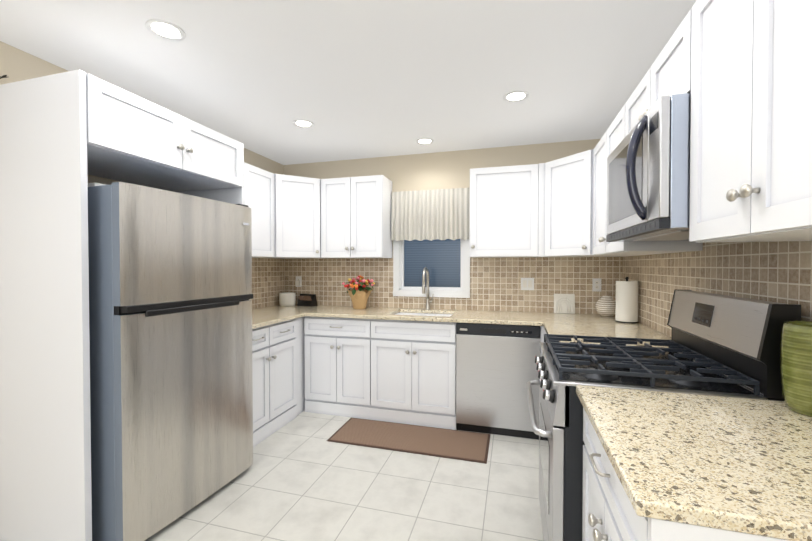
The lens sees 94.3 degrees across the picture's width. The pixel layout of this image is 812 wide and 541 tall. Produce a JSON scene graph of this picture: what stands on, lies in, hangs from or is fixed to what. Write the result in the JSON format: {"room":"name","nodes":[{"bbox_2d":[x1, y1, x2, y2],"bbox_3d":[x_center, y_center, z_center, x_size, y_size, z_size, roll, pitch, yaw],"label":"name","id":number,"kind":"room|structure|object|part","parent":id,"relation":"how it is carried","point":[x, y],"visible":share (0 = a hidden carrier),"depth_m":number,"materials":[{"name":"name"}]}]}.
{"room":"kitchen","nodes":[
{"label":"kitchen","id":0,"kind":"room"},
{"bbox_2d":[0,41,283,258],"bbox_3d":[-2.306,0.097,1.146,0.150,2.460,6.700,0,1,16],"label":"wall","id":1,"kind":"structure","parent":0,"point":[18,65],"depth_m":2.00,"materials":[{"name":"beige paint"}]},
{"bbox_2d":[244,162,275,258],"bbox_3d":[-1.449,-0.514,3.183,0.374,0.780,0.843,0,1,16],"label":"upper cabinet","id":2,"kind":"object","parent":1,"relation":"attached to","point":[259,184],"depth_m":3.34,"materials":[{"name":"white wood"}]},
{"bbox_2d":[145,410,543,540],"bbox_3d":[-0.608,1.374,0.683,3.680,0.080,6.700,0,1,16],"label":"floor","id":3,"kind":"structure","parent":0,"point":[301,478],"depth_m":2.19,"materials":[{"name":"tile"}]},
{"bbox_2d":[0,69,243,540],"bbox_3d":[-1.565,0.210,2.241,0.672,2.200,1.043,0,1,16],"label":"cabinet","id":4,"kind":"object","parent":3,"relation":"on","point":[63,135],"visible":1,"depth_m":1.74,"materials":[{"name":"white wood"}]},
{"bbox_2d":[88,182,252,540],"bbox_3d":[-1.471,0.440,2.206,0.738,1.740,0.826,0,1,19],"label":"fridge","id":5,"kind":"object","parent":3,"relation":"on","point":[170,336],"visible":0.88,"depth_m":1.88,"materials":[{"name":"silver metal"}]},
{"bbox_2d":[111,182,251,306],"bbox_3d":[-1.168,-0.128,2.091,0.111,0.560,0.827,0,1,16],"label":"freezer","id":6,"kind":"object","parent":5,"relation":"in","point":[169,248],"depth_m":1.93,"materials":[{"name":"silver metal"}]},
{"bbox_3d":[-1.168,0.735,2.104,0.111,1.082,0.827,0,1,16],"label":"door","id":7,"kind":"part","parent":5,"relation":"part of","materials":[{"name":"silver metal"}]},
{"bbox_2d":[252,325,276,446],"bbox_3d":[-1.400,0.858,2.932,0.617,0.884,0.349,0,1,16],"label":"base cabinet","id":8,"kind":"object","parent":3,"relation":"on","point":[264,341],"depth_m":2.90,"materials":[{"name":"wood"}]},
{"bbox_2d":[277,317,300,429],"bbox_3d":[-1.323,0.854,3.205,0.617,0.884,0.454,0,1,16],"label":"base cabinet","id":9,"kind":"object","parent":3,"relation":"on","point":[289,332],"depth_m":3.22,"materials":[{"name":"wood"}]},
{"bbox_2d":[301,317,376,419],"bbox_3d":[-0.509,0.847,3.650,0.706,0.884,0.618,0,1,16],"label":"base cabinet","id":10,"kind":"object","parent":3,"relation":"on","point":[339,354],"depth_m":3.36,"materials":[{"name":"wood"}]},
{"bbox_2d":[327,418,490,463],"bbox_3d":[0.032,1.295,2.936,1.200,0.009,0.455,0,1,16],"label":"mat","id":11,"kind":"object","parent":3,"relation":"on","point":[447,443],"visible":1,"depth_m":2.89,"materials":[{"name":"brown"}]},
{"bbox_2d":[377,321,455,429],"bbox_3d":[0.104,0.850,3.476,0.804,0.884,0.618,0,1,16],"label":"base cabinet","id":12,"kind":"object","parent":3,"relation":"on","point":[416,360],"depth_m":3.16,"materials":[{"name":"wood"}]},
{"bbox_2d":[261,305,640,324],"bbox_3d":[0.178,0.393,3.436,3.376,0.031,0.643,0,1,16],"label":"countertop","id":13,"kind":"structure","parent":12,"relation":"on","point":[371,312],"depth_m":3.30,"materials":[{"name":"beige stone"}]},
{"bbox_2d":[279,292,295,305],"bbox_3d":[-1.269,0.299,4.031,0.174,0.137,0.174,0,1,16],"label":"crock","id":14,"kind":"object","parent":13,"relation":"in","point":[287,298],"visible":1,"depth_m":3.96,"materials":[{"name":"white ceramic"}]},
{"bbox_2d":[297,294,316,306],"bbox_3d":[-1.055,0.305,4.020,0.200,0.125,0.095,0,1,28],"label":"smart display","id":15,"kind":"object","parent":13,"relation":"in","point":[309,300],"visible":1,"depth_m":3.99,"materials":[{"name":"black plastic"}]},
{"bbox_2d":[342,275,374,308],"bbox_3d":[-0.465,0.206,3.740,0.328,0.331,0.342,0,1,16],"label":"potted plant","id":16,"kind":"object","parent":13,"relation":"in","point":[359,296],"visible":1,"depth_m":3.68,"materials":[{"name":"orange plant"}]},
{"bbox_3d":[-0.463,0.276,3.740,0.243,0.192,0.238,0,1,16],"label":"pot","id":17,"kind":"part","parent":16,"relation":"part of","materials":[{"name":"brown ceramic"}]},
{"bbox_2d":[397,309,448,316],"bbox_3d":[0.152,0.500,3.438,0.584,0.208,0.415,0,1,16],"label":"sink","id":18,"kind":"object","parent":13,"relation":"in","point":[398,310],"depth_m":3.54,"materials":[{"name":"silver metal"}]},
{"bbox_2d":[421,267,432,308],"bbox_3d":[0.206,0.168,3.599,0.088,0.413,0.214,0,1,16],"label":"faucet","id":19,"kind":"object","parent":13,"relation":"on","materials":[{"name":"silver metal"}]},
{"bbox_2d":[554,294,574,313],"bbox_3d":[1.420,0.290,3.378,0.175,0.174,0.039,0,1,16],"label":"trivet","id":20,"kind":"object","parent":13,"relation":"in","point":[564,303],"visible":1,"depth_m":3.37,"materials":[{"name":"white ceramic"}]},
{"bbox_2d":[595,296,615,316],"bbox_3d":[1.687,0.295,3.166,0.174,0.172,0.174,0,1,16],"label":"striped vase","id":21,"kind":"object","parent":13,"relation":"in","point":[605,306],"visible":0.83,"depth_m":3.11,"materials":[{"name":"ceramic"}]},
{"bbox_2d":[615,277,638,322],"bbox_3d":[1.680,0.213,2.865,0.156,0.344,0.156,0,1,16],"label":"paper towel roll","id":22,"kind":"object","parent":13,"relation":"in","point":[626,309],"visible":1,"depth_m":2.80,"materials":[{"name":"white paper"}]},
{"bbox_2d":[252,309,671,347],"bbox_3d":[-0.018,0.403,2.745,3.376,0.031,0.793,0,1,16],"label":"countertop","id":23,"kind":"structure","parent":12,"relation":"on","point":[259,320],"depth_m":2.57,"materials":[{"name":"beige stone"}]},
{"bbox_2d":[456,323,539,439],"bbox_3d":[0.796,0.855,3.252,0.644,0.880,0.596,0,1,16],"label":"dishwasher","id":24,"kind":"object","parent":3,"relation":"on","point":[496,370],"visible":0.75,"depth_m":2.97,"materials":[{"name":"grey metal"}]},
{"bbox_2d":[533,325,544,356],"bbox_3d":[1.447,0.856,3.044,0.715,0.884,0.717,0,1,16],"label":"base cabinet","id":25,"kind":"object","parent":3,"relation":"on","point":[542,327],"depth_m":2.89,"materials":[{"name":"wood"}]},
{"bbox_2d":[526,290,800,540],"bbox_3d":[0.959,0.708,1.663,0.798,1.221,0.756,0,1,16],"label":"range","id":26,"kind":"object","parent":3,"relation":"on","point":[723,345],"visible":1,"depth_m":1.39,"materials":[{"name":"grey metal"}]},
{"bbox_2d":[580,401,811,540],"bbox_3d":[0.867,0.888,0.934,0.677,0.884,0.694,0,1,16],"label":"base cabinet","id":27,"kind":"object","parent":3,"relation":"on","point":[606,514],"depth_m":0.89,"materials":[{"name":"wood"}]},
{"bbox_2d":[576,385,811,536],"bbox_3d":[0.855,0.430,0.928,0.703,0.031,0.698,0,1,16],"label":"countertop","id":28,"kind":"structure","parent":27,"relation":"on","point":[747,462],"depth_m":0.86,"materials":[{"name":"beige stone"}]},
{"bbox_2d":[781,321,811,416],"bbox_3d":[1.184,0.282,1.094,0.138,0.260,0.138,0,1,16],"label":"vase","id":29,"kind":"object","parent":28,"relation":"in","point":[796,357],"visible":1,"depth_m":1.08,"materials":[{"name":"ceramic"}]},
{"bbox_2d":[0,0,696,164],"bbox_3d":[-0.608,-1.166,0.645,3.680,0.080,6.700,0,1,16],"label":"ceiling","id":30,"kind":"structure","parent":0,"point":[355,79],"depth_m":2.07,"materials":[{"name":"white paint"}]},
{"bbox_2d":[145,19,185,40],"bbox_3d":[-1.137,-1.139,1.784,0.162,0.007,0.162,0,1,16],"label":"recessed light","id":31,"kind":"object","parent":30,"relation":"in","point":[165,30],"visible":1,"depth_m":1.78,"materials":[{"name":"white paint"}]},
{"bbox_2d":[293,120,313,127],"bbox_3d":[-0.804,-1.157,2.957,0.162,0.007,0.162,0,1,16],"label":"recessed light","id":32,"kind":"object","parent":30,"relation":"in","point":[304,123],"visible":1,"depth_m":2.95,"materials":[{"name":"white paint"}]},
{"bbox_2d":[416,138,433,144],"bbox_3d":[0.168,-1.163,3.378,0.162,0.007,0.162,0,1,16],"label":"recessed light","id":33,"kind":"object","parent":30,"relation":"in","point":[424,141],"visible":1,"depth_m":3.38,"materials":[{"name":"white paint"}]},
{"bbox_2d":[503,91,528,101],"bbox_3d":[0.724,-1.149,2.482,0.162,0.007,0.162,0,1,16],"label":"recessed light","id":34,"kind":"object","parent":30,"relation":"in","point":[516,96],"visible":1,"depth_m":2.48,"materials":[{"name":"white paint"}]},
{"bbox_2d":[284,139,599,313],"bbox_3d":[0.277,0.056,3.817,3.360,2.460,0.150,0,1,16],"label":"wall","id":35,"kind":"structure","parent":0,"point":[435,171],"depth_m":3.71,"materials":[{"name":"beige paint"}]},
{"bbox_2d":[295,276,301,286],"bbox_3d":[-1.184,0.114,4.125,0.072,0.116,0.040,0,1,16],"label":"electrical outlet","id":36,"kind":"object","parent":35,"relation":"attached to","point":[298,282],"visible":0.98,"depth_m":4.13,"materials":[{"name":"white paint"}]},
{"bbox_2d":[276,174,323,258],"bbox_3d":[-1.122,-0.523,3.774,0.681,0.780,0.676,0,1,16],"label":"upper cabinet","id":37,"kind":"object","parent":35,"relation":"attached to","point":[299,200],"depth_m":3.61,"materials":[{"name":"white wood"}]},
{"bbox_2d":[324,175,391,258],"bbox_3d":[-0.523,-0.523,3.760,0.693,0.780,0.375,0,1,16],"label":"upper cabinet","id":38,"kind":"object","parent":35,"relation":"attached to","point":[357,210],"depth_m":3.63,"materials":[{"name":"white wood"}]},
{"bbox_2d":[393,239,469,297],"bbox_3d":[0.257,-0.254,3.777,0.774,1.017,0.130,0,1,16],"label":"window","id":39,"kind":"structure","parent":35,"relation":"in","point":[446,262],"depth_m":3.78,"materials":[{"name":"white paint"}]},
{"bbox_2d":[391,188,469,240],"bbox_3d":[0.233,-0.549,3.689,0.784,0.496,0.064,0,1,16],"label":"valance curtain","id":40,"kind":"object","parent":39,"relation":"attached to","point":[431,215],"visible":0.98,"depth_m":3.68,"materials":[{"name":"fabric"}]},
{"bbox_2d":[470,164,535,257],"bbox_3d":[0.908,-0.517,3.384,0.635,0.780,0.318,0,1,16],"label":"upper cabinet","id":41,"kind":"object","parent":35,"relation":"attached to","point":[503,198],"depth_m":3.25,"materials":[{"name":"white wood"}]},
{"bbox_2d":[521,278,533,289],"bbox_3d":[1.124,0.117,3.486,0.118,0.116,0.009,0,1,16],"label":"switch plate","id":42,"kind":"object","parent":35,"relation":"attached to","point":[527,283],"visible":1,"depth_m":3.48,"materials":[{"name":"white paint"}]},
{"bbox_2d":[536,152,627,256],"bbox_3d":[1.451,-0.512,3.043,0.717,0.780,0.676,0,1,16],"label":"upper cabinet","id":43,"kind":"object","parent":35,"relation":"attached to","point":[559,182],"depth_m":3.01,"materials":[{"name":"white wood"}]},
{"bbox_2d":[592,278,600,291],"bbox_3d":[1.687,0.121,3.327,0.072,0.116,0.008,0,1,16],"label":"electrical outlet","id":44,"kind":"object","parent":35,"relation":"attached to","point":[596,284],"visible":1,"depth_m":3.33,"materials":[{"name":"white paint"}]},
{"bbox_2d":[584,106,702,255],"bbox_3d":[1.415,-0.502,2.360,0.414,0.780,0.862,0,1,16],"label":"upper cabinet","id":45,"kind":"object","parent":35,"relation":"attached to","point":[595,160],"depth_m":2.51,"materials":[{"name":"white wood"}]},
{"bbox_2d":[624,14,687,137],"bbox_3d":[1.220,-0.742,1.567,0.357,0.275,0.760,0,1,16],"label":"upper cabinet","id":46,"kind":"object","parent":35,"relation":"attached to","point":[668,74],"depth_m":1.49,"materials":[{"name":"white wood"}]},
{"bbox_2d":[606,93,690,241],"bbox_3d":[1.144,-0.373,1.594,0.501,0.454,0.756,0,1,16],"label":"microwave","id":47,"kind":"object","parent":46,"relation":"attached to","point":[648,178],"visible":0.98,"depth_m":1.36,"materials":[{"name":"silver metal"}]},
{"bbox_3d":[0.882,-0.390,1.431,0.086,0.395,0.034,0,1,16],"label":"microwave handle","id":48,"kind":"part","parent":47,"relation":"part of","materials":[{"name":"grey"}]},
{"bbox_2d":[680,0,811,247],"bbox_3d":[1.015,-0.479,0.848,0.357,0.780,0.738,0,1,16],"label":"upper cabinet","id":49,"kind":"object","parent":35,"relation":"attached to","point":[740,71],"depth_m":0.94,"materials":[{"name":"white wood"}]}
]}

